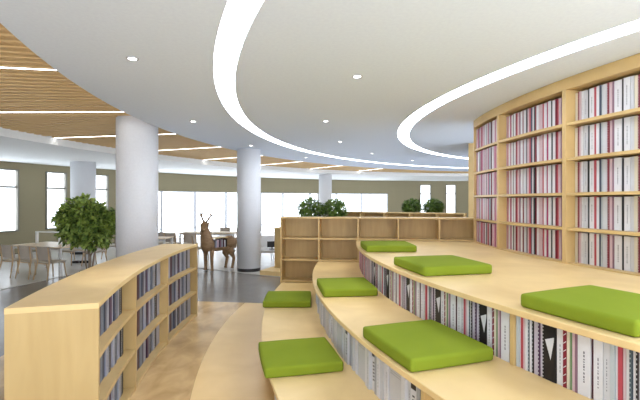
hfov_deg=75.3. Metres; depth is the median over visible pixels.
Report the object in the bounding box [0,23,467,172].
ceiling slats
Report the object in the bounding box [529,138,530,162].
magazine
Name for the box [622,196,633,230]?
magazine
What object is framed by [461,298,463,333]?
book
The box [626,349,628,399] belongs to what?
book
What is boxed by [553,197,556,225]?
magazine
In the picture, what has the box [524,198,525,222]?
magazine
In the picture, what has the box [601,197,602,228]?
magazine
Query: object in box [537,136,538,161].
magazine
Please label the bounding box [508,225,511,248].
magazine
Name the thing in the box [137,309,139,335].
book
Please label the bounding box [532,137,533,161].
magazine
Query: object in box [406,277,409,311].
book
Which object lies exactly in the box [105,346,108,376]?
book
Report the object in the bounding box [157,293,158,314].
book
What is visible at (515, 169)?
book
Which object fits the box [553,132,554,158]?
magazine
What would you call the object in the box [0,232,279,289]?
floor tile
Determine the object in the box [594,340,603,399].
book
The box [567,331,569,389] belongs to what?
book
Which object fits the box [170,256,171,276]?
book
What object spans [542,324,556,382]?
book
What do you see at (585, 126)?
magazine
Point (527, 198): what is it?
magazine
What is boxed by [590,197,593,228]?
magazine
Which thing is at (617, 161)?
book
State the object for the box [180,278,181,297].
book
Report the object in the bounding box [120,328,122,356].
book
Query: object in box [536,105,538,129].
magazine
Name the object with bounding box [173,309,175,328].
book
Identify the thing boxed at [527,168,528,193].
book
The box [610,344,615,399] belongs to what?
book
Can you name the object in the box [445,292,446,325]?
book
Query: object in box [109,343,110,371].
book
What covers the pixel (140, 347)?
book
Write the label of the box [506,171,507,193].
magazine
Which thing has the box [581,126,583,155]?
magazine
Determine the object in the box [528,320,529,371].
book
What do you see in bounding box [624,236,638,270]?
magazine
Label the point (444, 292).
book
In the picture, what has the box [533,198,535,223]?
magazine
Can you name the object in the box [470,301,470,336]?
book
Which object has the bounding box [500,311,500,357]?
book
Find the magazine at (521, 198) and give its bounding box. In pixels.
[521,198,522,222]
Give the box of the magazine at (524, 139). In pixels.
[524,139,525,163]
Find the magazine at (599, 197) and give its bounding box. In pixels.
[599,197,600,228]
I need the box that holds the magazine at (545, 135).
[544,134,546,160]
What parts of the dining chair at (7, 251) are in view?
leg, backrest, leg, seat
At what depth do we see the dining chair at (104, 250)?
12.70 m
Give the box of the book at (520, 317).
[520,317,520,366]
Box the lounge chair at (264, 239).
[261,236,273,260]
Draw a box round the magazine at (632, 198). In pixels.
[631,197,633,230]
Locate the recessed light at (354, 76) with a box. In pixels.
[352,75,362,77]
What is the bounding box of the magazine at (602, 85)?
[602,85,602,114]
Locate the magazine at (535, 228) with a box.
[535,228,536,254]
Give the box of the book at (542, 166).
[541,166,542,192]
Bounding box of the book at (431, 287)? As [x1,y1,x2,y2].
[431,287,432,319]
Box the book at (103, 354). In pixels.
[102,351,104,379]
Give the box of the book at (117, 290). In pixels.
[116,290,117,318]
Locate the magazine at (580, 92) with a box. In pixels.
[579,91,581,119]
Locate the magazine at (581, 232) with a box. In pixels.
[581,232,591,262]
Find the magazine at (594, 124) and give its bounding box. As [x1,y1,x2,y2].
[594,124,595,153]
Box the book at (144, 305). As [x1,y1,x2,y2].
[143,304,145,329]
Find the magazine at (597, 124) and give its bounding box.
[596,123,599,153]
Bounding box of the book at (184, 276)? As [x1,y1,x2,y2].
[184,276,185,294]
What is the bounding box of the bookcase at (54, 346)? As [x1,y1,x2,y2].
[4,244,197,399]
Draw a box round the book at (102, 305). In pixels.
[100,303,103,335]
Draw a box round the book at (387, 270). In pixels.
[386,269,388,298]
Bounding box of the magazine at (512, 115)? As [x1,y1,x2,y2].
[511,115,512,136]
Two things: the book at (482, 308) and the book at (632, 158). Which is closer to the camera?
the book at (482, 308)
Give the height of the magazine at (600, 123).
0.356 m
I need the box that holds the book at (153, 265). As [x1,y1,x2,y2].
[153,265,154,287]
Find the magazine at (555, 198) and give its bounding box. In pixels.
[555,198,556,225]
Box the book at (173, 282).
[172,282,173,303]
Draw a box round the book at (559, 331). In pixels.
[557,328,562,385]
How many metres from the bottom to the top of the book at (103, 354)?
0.322 m
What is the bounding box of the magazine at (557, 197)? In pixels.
[557,197,558,225]
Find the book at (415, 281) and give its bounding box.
[415,281,415,314]
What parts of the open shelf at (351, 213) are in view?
panel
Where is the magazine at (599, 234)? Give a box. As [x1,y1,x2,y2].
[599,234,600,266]
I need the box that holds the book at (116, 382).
[115,382,116,399]
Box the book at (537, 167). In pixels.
[537,167,538,192]
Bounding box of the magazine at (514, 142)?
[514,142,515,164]
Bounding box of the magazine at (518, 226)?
[518,226,519,250]
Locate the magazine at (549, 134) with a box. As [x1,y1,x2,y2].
[548,133,550,159]
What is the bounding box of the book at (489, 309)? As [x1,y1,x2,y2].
[487,306,491,347]
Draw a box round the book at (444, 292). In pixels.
[444,292,444,324]
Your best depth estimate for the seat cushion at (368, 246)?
5.98 m
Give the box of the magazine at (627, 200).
[624,197,630,230]
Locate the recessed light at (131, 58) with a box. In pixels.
[126,56,138,60]
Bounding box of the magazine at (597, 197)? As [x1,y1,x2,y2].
[597,197,598,228]
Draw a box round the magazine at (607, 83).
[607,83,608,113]
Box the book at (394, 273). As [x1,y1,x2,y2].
[393,272,395,302]
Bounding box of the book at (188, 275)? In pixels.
[187,273,189,292]
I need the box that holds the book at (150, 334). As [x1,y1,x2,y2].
[149,334,150,353]
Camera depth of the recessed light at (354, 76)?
4.83 m
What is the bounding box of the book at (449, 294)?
[449,294,450,327]
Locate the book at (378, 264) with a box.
[378,264,379,291]
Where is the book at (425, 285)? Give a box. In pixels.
[425,285,426,319]
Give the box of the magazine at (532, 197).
[532,197,536,223]
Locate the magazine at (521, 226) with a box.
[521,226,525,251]
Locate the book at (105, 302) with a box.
[104,300,106,331]
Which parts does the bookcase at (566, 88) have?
panel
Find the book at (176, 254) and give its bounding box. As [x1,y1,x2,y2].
[175,254,176,274]
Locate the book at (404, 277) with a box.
[404,277,404,308]
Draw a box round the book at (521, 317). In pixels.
[521,317,522,367]
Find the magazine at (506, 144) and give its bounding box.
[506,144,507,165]
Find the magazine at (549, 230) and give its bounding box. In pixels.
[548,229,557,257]
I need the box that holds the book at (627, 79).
[624,77,629,109]
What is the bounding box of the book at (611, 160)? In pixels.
[610,159,612,191]
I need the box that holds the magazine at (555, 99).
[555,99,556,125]
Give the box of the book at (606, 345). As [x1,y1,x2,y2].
[604,342,609,399]
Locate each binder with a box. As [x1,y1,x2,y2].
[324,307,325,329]
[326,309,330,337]
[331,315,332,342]
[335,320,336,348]
[337,322,342,357]
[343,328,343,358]
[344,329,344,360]
[345,330,349,364]
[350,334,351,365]
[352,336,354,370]
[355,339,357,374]
[358,342,364,381]
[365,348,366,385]
[367,349,371,389]
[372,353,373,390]
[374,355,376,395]
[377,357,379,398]
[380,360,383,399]
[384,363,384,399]
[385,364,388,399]
[389,367,400,399]
[401,376,407,399]
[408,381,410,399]
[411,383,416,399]
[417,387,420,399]
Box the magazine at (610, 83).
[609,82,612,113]
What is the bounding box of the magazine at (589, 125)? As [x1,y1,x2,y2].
[588,125,589,154]
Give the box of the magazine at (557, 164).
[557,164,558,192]
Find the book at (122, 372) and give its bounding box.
[121,372,122,394]
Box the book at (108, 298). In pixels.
[107,298,108,328]
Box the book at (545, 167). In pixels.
[544,166,546,192]
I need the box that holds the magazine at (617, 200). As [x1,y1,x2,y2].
[614,197,621,230]
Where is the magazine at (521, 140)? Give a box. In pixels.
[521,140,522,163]
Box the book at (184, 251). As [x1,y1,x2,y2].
[184,251,185,269]
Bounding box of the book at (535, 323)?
[534,321,537,374]
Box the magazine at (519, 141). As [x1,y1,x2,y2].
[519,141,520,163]
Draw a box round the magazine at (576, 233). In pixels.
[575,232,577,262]
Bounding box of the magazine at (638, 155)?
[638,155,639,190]
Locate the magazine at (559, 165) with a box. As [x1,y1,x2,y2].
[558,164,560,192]
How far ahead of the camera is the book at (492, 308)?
3.10 m
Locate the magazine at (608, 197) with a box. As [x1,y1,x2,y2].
[608,197,609,229]
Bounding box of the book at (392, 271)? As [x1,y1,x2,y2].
[392,271,392,300]
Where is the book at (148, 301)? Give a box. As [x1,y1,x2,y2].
[147,301,148,325]
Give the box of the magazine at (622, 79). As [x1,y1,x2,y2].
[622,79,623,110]
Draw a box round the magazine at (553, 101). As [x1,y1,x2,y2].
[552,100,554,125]
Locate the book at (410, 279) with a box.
[410,279,411,312]
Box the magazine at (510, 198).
[510,198,511,221]
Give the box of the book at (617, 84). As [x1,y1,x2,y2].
[614,79,621,111]
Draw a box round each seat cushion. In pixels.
[258,337,342,377]
[263,291,310,307]
[317,277,377,296]
[360,241,416,251]
[363,319,492,371]
[394,255,491,275]
[521,285,639,336]
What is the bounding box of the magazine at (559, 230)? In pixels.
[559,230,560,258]
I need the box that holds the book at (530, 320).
[530,320,531,372]
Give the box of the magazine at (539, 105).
[539,105,540,128]
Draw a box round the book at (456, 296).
[456,296,456,330]
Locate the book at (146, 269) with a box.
[146,269,147,291]
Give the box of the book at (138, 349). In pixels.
[137,349,138,369]
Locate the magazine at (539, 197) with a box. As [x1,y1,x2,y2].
[539,197,540,223]
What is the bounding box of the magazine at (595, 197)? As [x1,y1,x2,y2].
[594,196,609,228]
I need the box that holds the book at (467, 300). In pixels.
[467,300,468,335]
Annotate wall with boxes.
[0,161,467,254]
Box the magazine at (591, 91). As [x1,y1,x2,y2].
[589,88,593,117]
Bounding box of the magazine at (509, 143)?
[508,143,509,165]
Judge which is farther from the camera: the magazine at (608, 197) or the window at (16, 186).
the window at (16, 186)
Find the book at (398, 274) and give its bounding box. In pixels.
[398,274,398,304]
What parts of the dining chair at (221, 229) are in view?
backrest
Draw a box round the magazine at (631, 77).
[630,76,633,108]
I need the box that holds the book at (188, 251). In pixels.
[187,249,189,267]
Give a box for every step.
[190,303,274,399]
[260,266,279,275]
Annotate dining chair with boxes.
[0,244,30,277]
[15,245,48,279]
[33,246,66,280]
[62,239,84,265]
[81,247,107,265]
[101,236,115,258]
[158,232,166,243]
[164,233,180,243]
[183,233,198,254]
[191,235,208,261]
[217,228,229,238]
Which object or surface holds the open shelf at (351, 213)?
on the floor tile
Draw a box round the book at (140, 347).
[139,345,141,367]
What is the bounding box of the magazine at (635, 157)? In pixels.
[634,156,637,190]
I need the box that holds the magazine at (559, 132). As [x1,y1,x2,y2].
[558,131,560,158]
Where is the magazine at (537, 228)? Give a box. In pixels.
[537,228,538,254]
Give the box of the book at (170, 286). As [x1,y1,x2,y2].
[169,284,171,305]
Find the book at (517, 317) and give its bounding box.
[516,316,519,366]
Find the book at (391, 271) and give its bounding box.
[391,271,391,300]
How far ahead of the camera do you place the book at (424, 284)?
4.00 m
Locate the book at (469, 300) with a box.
[469,300,469,336]
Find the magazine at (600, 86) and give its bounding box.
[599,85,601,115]
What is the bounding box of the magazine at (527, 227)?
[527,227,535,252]
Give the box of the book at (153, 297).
[152,297,153,319]
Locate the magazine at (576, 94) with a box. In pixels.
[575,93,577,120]
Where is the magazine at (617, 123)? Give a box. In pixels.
[614,119,621,151]
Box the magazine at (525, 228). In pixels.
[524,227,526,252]
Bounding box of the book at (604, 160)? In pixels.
[603,159,606,191]
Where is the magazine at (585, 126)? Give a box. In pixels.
[584,125,588,155]
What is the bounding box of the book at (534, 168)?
[533,167,535,192]
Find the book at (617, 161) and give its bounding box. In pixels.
[614,157,625,191]
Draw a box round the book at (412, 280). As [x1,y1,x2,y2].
[412,280,412,312]
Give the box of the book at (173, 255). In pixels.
[172,255,173,275]
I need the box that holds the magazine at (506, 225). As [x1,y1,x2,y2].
[506,225,507,248]
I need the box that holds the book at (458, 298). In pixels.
[457,296,460,332]
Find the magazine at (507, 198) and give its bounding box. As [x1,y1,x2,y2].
[507,198,508,220]
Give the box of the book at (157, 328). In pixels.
[156,325,158,345]
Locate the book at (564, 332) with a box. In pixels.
[563,330,566,387]
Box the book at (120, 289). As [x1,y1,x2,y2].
[119,287,121,314]
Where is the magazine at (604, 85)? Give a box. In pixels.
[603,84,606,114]
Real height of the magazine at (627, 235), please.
0.361 m
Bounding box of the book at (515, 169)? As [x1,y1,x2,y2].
[514,169,515,193]
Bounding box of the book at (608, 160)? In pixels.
[607,159,609,191]
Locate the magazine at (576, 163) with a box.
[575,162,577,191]
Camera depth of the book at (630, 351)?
2.23 m
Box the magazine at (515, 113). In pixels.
[514,113,515,135]
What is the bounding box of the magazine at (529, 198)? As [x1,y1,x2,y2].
[529,198,530,223]
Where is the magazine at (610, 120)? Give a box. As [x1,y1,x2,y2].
[610,120,611,151]
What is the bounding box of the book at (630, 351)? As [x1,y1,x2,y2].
[629,350,632,399]
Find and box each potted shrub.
[297,196,324,216]
[321,198,348,216]
[401,198,422,211]
[422,198,444,212]
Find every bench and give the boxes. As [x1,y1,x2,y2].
[261,282,380,399]
[312,262,593,399]
[356,240,639,365]
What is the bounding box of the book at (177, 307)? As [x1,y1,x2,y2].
[177,307,178,325]
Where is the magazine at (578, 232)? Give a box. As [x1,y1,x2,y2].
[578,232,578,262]
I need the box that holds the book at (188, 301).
[187,298,189,316]
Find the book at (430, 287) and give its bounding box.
[430,287,430,318]
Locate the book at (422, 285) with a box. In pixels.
[421,283,423,319]
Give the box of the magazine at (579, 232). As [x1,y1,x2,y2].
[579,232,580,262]
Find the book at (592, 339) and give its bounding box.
[592,339,593,398]
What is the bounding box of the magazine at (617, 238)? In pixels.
[614,235,626,269]
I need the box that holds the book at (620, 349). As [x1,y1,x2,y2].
[618,347,622,399]
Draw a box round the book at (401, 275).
[401,275,401,306]
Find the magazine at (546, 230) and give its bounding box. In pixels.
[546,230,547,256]
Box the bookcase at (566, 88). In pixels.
[474,53,639,275]
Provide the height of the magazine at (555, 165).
0.356 m
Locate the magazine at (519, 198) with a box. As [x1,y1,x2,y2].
[519,198,520,222]
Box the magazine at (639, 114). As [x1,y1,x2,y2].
[638,114,639,148]
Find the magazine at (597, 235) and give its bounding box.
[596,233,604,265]
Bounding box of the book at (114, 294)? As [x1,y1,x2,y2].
[113,292,115,320]
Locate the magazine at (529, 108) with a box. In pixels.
[529,108,530,131]
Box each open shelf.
[280,216,473,283]
[343,211,466,216]
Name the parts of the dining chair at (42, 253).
leg, backrest, leg, seat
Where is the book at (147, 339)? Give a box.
[146,336,148,357]
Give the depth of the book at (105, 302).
3.61 m
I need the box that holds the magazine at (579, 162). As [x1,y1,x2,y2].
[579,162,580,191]
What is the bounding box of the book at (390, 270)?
[390,270,390,299]
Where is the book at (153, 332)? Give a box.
[152,329,154,350]
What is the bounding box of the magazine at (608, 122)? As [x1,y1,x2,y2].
[607,121,609,152]
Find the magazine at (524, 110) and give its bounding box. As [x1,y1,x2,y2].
[524,110,525,132]
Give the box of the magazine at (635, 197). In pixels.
[634,196,639,231]
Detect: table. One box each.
[10,241,93,275]
[158,236,173,243]
[179,231,236,249]
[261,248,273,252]
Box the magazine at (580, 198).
[579,197,581,227]
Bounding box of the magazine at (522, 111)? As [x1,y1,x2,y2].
[521,111,522,133]
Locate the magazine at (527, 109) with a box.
[527,109,528,132]
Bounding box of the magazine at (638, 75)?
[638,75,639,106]
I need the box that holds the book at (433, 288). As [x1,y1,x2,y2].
[433,288,433,319]
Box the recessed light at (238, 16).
[213,0,457,167]
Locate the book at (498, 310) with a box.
[498,310,499,357]
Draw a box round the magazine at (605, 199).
[603,197,607,229]
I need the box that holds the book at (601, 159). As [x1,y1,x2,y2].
[601,159,602,191]
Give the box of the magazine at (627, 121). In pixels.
[624,117,630,150]
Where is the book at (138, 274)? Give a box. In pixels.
[137,274,138,299]
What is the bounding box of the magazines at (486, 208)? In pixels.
[476,119,496,246]
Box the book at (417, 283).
[416,281,419,316]
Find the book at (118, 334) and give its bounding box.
[117,331,119,359]
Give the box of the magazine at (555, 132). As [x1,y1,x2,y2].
[555,132,556,158]
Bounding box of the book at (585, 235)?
[583,233,587,263]
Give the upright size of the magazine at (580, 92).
0.360 m
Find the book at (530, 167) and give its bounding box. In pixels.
[529,167,530,193]
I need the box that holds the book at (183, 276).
[182,276,183,296]
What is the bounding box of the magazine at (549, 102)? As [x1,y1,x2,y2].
[548,101,550,126]
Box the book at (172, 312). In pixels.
[171,312,172,329]
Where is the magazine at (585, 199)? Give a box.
[583,197,587,227]
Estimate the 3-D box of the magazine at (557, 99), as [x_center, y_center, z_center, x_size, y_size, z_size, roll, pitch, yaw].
[3.079,-1.098,5.211,0.200,0.355,0.024,0,0,-10]
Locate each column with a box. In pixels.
[70,161,95,254]
[116,116,157,257]
[237,148,260,271]
[319,174,331,216]
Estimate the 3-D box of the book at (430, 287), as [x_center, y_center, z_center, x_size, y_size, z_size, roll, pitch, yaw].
[1.134,0.976,3.916,0.200,0.356,0.014,0,0,-16]
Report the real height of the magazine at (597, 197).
0.354 m
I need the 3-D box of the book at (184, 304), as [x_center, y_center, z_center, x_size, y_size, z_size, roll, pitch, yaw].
[-2.353,1.786,6.798,0.280,0.310,0.074,0,0,1]
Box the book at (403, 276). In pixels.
[403,276,403,307]
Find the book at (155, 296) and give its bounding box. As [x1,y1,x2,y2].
[154,294,156,318]
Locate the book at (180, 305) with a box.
[179,305,180,322]
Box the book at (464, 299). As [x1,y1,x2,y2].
[464,299,465,334]
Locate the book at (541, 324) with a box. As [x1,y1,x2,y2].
[541,324,541,376]
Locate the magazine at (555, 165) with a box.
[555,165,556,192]
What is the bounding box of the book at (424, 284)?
[424,284,424,319]
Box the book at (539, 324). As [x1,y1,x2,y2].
[538,323,540,375]
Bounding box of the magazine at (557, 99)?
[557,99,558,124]
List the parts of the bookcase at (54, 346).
panel, panel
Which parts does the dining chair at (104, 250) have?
seat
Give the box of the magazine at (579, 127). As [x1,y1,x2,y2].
[579,127,580,155]
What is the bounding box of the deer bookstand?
[199,208,236,270]
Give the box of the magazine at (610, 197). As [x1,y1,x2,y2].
[610,197,611,229]
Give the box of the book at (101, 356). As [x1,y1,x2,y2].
[100,356,101,382]
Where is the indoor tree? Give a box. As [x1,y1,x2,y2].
[48,192,115,271]
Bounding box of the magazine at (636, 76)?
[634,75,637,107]
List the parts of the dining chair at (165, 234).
backrest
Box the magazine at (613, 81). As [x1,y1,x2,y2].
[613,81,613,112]
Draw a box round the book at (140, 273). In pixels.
[139,273,140,297]
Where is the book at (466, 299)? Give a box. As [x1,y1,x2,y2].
[466,299,466,334]
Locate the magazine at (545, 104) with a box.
[544,103,546,127]
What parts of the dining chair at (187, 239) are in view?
backrest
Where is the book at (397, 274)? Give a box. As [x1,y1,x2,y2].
[397,274,397,303]
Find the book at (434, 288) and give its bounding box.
[434,288,434,320]
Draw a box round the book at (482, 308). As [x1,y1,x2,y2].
[479,304,486,344]
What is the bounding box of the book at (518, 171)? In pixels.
[517,169,519,193]
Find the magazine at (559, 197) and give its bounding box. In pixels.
[559,197,560,225]
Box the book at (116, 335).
[115,335,116,363]
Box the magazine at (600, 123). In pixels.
[600,123,600,153]
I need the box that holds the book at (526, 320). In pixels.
[525,319,527,370]
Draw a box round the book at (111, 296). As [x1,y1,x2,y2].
[110,296,111,324]
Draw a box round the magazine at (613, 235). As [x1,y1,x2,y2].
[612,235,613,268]
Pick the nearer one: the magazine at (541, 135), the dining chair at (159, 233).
the magazine at (541, 135)
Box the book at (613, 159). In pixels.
[613,159,613,191]
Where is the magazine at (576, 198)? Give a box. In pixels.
[575,197,577,226]
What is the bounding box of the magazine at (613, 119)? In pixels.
[612,119,615,151]
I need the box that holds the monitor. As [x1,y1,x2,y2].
[267,241,273,248]
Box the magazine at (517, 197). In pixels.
[517,197,530,221]
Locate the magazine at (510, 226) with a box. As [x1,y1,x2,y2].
[510,226,511,248]
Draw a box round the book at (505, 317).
[501,311,509,362]
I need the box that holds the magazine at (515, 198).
[515,198,516,221]
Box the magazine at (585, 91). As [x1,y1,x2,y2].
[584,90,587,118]
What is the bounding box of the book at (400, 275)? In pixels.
[400,275,400,305]
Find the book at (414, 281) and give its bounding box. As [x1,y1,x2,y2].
[414,281,414,314]
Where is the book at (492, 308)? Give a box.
[492,308,493,354]
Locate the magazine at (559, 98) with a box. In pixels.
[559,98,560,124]
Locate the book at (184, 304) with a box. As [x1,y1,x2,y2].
[183,301,185,319]
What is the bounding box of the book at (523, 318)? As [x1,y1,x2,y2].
[523,318,524,369]
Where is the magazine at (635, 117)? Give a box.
[634,115,637,149]
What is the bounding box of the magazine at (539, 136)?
[539,136,540,160]
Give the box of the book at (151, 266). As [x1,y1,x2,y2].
[151,266,152,288]
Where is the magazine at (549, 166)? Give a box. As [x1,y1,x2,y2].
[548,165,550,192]
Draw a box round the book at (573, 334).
[572,333,574,391]
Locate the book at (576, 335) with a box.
[575,334,577,392]
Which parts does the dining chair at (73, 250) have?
seat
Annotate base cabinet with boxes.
[273,227,279,267]
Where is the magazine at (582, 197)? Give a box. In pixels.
[582,197,582,227]
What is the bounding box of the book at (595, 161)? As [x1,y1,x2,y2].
[594,160,596,191]
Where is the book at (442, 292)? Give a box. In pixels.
[441,291,443,324]
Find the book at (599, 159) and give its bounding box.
[599,159,600,191]
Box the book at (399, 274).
[399,274,399,305]
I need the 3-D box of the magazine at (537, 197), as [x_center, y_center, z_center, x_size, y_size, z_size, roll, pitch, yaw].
[3.019,0.134,5.570,0.200,0.361,0.045,0,0,-8]
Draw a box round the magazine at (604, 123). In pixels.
[603,122,606,152]
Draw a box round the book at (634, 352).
[633,351,635,399]
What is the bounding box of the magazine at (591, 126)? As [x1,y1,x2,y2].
[590,124,593,154]
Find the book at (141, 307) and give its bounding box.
[140,307,141,332]
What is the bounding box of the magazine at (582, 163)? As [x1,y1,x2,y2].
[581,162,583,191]
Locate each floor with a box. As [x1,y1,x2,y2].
[0,232,279,356]
[0,301,243,399]
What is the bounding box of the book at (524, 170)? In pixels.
[523,169,526,193]
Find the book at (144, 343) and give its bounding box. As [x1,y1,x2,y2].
[143,340,145,361]
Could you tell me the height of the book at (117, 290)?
0.324 m
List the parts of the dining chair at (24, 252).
leg, backrest, leg, seat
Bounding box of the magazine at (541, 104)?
[541,104,542,128]
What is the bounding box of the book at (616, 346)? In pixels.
[616,346,617,399]
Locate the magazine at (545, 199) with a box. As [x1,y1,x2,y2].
[544,198,546,224]
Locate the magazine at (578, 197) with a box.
[578,197,578,227]
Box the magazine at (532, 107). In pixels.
[532,107,533,130]
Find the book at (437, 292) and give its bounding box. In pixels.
[435,289,440,322]
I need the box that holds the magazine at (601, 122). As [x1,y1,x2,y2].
[601,122,602,153]
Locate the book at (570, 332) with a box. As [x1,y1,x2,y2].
[570,332,571,389]
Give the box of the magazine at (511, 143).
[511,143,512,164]
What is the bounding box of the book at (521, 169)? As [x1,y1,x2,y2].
[521,169,522,193]
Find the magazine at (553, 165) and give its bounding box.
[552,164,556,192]
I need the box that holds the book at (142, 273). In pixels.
[141,271,143,296]
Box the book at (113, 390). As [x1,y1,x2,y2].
[111,386,114,399]
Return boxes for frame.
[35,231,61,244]
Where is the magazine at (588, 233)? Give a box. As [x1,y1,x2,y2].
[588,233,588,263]
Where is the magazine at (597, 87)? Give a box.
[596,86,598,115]
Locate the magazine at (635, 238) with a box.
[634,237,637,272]
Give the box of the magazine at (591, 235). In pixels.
[589,233,599,264]
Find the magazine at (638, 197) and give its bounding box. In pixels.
[638,197,639,231]
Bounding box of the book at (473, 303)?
[472,302,474,338]
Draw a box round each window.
[0,168,18,232]
[45,171,66,229]
[96,174,108,209]
[158,191,317,236]
[332,193,387,211]
[420,185,430,211]
[446,185,455,212]
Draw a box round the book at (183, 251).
[182,251,183,270]
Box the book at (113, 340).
[111,338,114,367]
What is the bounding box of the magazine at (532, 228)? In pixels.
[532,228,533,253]
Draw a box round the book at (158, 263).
[156,262,159,285]
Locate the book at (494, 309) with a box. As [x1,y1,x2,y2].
[494,309,495,355]
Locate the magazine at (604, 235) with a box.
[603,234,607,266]
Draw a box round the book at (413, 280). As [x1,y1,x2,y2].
[413,280,413,313]
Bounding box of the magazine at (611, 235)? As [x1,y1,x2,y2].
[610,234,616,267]
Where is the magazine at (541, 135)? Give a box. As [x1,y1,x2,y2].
[541,135,542,160]
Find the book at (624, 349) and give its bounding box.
[623,348,625,399]
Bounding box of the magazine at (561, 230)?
[561,230,561,259]
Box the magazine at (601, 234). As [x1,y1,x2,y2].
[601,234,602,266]
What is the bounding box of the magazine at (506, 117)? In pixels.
[506,117,507,137]
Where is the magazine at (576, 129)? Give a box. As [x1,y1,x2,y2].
[575,128,577,156]
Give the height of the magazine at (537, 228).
0.362 m
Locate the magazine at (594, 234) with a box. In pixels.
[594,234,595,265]
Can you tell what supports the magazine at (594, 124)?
on the bookcase at (566, 88)
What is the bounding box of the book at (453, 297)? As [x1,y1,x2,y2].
[451,294,455,329]
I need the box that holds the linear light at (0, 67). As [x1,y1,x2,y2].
[0,67,56,70]
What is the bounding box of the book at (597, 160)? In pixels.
[597,160,598,191]
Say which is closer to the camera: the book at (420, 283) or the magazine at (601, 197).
the book at (420, 283)
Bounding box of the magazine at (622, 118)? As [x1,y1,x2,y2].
[622,118,623,150]
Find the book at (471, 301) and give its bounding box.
[471,301,471,337]
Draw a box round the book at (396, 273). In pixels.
[396,273,396,303]
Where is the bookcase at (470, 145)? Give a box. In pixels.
[468,143,473,216]
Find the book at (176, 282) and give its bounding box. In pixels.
[175,280,177,301]
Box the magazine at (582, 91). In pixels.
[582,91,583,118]
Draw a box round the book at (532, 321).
[532,321,533,372]
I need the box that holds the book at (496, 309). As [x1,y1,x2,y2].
[496,309,497,356]
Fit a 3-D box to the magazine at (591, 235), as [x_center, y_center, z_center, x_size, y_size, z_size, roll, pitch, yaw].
[3.179,0.547,4.727,0.200,0.362,0.060,0,0,-14]
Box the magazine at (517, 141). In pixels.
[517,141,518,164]
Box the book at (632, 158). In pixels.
[631,157,633,190]
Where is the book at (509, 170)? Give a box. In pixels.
[509,170,510,193]
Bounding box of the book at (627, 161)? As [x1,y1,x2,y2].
[624,157,630,190]
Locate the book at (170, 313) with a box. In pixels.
[169,313,170,332]
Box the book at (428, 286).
[428,286,428,319]
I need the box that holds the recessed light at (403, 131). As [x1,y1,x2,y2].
[397,19,639,158]
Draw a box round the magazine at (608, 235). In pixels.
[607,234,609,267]
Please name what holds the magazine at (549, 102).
on the bookcase at (566, 88)
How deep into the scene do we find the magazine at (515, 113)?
6.08 m
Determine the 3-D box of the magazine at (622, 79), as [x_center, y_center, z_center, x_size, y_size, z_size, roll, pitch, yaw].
[3.272,-1.099,4.379,0.200,0.357,0.016,0,0,-17]
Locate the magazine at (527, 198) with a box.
[527,198,528,222]
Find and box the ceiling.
[0,0,639,180]
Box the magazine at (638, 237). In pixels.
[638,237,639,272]
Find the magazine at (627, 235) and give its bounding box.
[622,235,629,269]
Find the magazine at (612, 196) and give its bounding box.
[612,196,621,229]
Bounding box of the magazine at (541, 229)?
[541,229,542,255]
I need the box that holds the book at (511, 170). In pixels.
[511,170,512,193]
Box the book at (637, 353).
[636,352,638,399]
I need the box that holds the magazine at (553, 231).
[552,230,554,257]
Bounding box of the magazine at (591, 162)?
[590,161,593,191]
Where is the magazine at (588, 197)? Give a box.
[588,197,589,227]
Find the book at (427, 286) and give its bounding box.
[427,286,427,319]
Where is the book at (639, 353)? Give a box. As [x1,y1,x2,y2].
[639,353,639,399]
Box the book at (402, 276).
[402,276,402,307]
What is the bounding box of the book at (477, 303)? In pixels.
[477,303,478,340]
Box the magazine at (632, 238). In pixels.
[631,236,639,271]
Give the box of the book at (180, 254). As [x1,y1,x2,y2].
[179,252,181,271]
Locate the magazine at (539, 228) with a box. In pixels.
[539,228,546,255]
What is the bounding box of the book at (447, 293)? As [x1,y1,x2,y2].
[447,293,447,326]
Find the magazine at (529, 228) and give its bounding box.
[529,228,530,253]
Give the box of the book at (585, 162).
[584,161,587,191]
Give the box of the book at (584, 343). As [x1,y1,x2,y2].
[578,335,591,398]
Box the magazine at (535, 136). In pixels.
[535,136,536,161]
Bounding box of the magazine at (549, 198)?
[548,197,551,224]
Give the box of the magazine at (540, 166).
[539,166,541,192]
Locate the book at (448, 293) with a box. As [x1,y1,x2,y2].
[448,293,448,326]
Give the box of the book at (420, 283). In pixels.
[420,283,420,317]
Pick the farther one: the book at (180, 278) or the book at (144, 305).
the book at (180, 278)
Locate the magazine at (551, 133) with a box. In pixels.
[551,133,552,159]
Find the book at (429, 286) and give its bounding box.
[429,286,429,318]
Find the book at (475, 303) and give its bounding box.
[475,303,476,339]
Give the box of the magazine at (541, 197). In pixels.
[541,197,547,224]
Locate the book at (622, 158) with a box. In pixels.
[622,158,623,190]
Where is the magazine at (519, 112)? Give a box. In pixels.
[519,112,520,134]
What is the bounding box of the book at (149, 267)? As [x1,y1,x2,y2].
[148,267,149,291]
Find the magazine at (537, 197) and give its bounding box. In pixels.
[537,197,538,223]
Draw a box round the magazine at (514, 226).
[514,226,515,249]
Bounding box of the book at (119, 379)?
[117,375,120,399]
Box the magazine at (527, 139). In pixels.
[527,139,528,162]
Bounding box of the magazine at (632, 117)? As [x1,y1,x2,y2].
[631,116,633,149]
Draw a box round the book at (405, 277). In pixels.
[405,277,405,309]

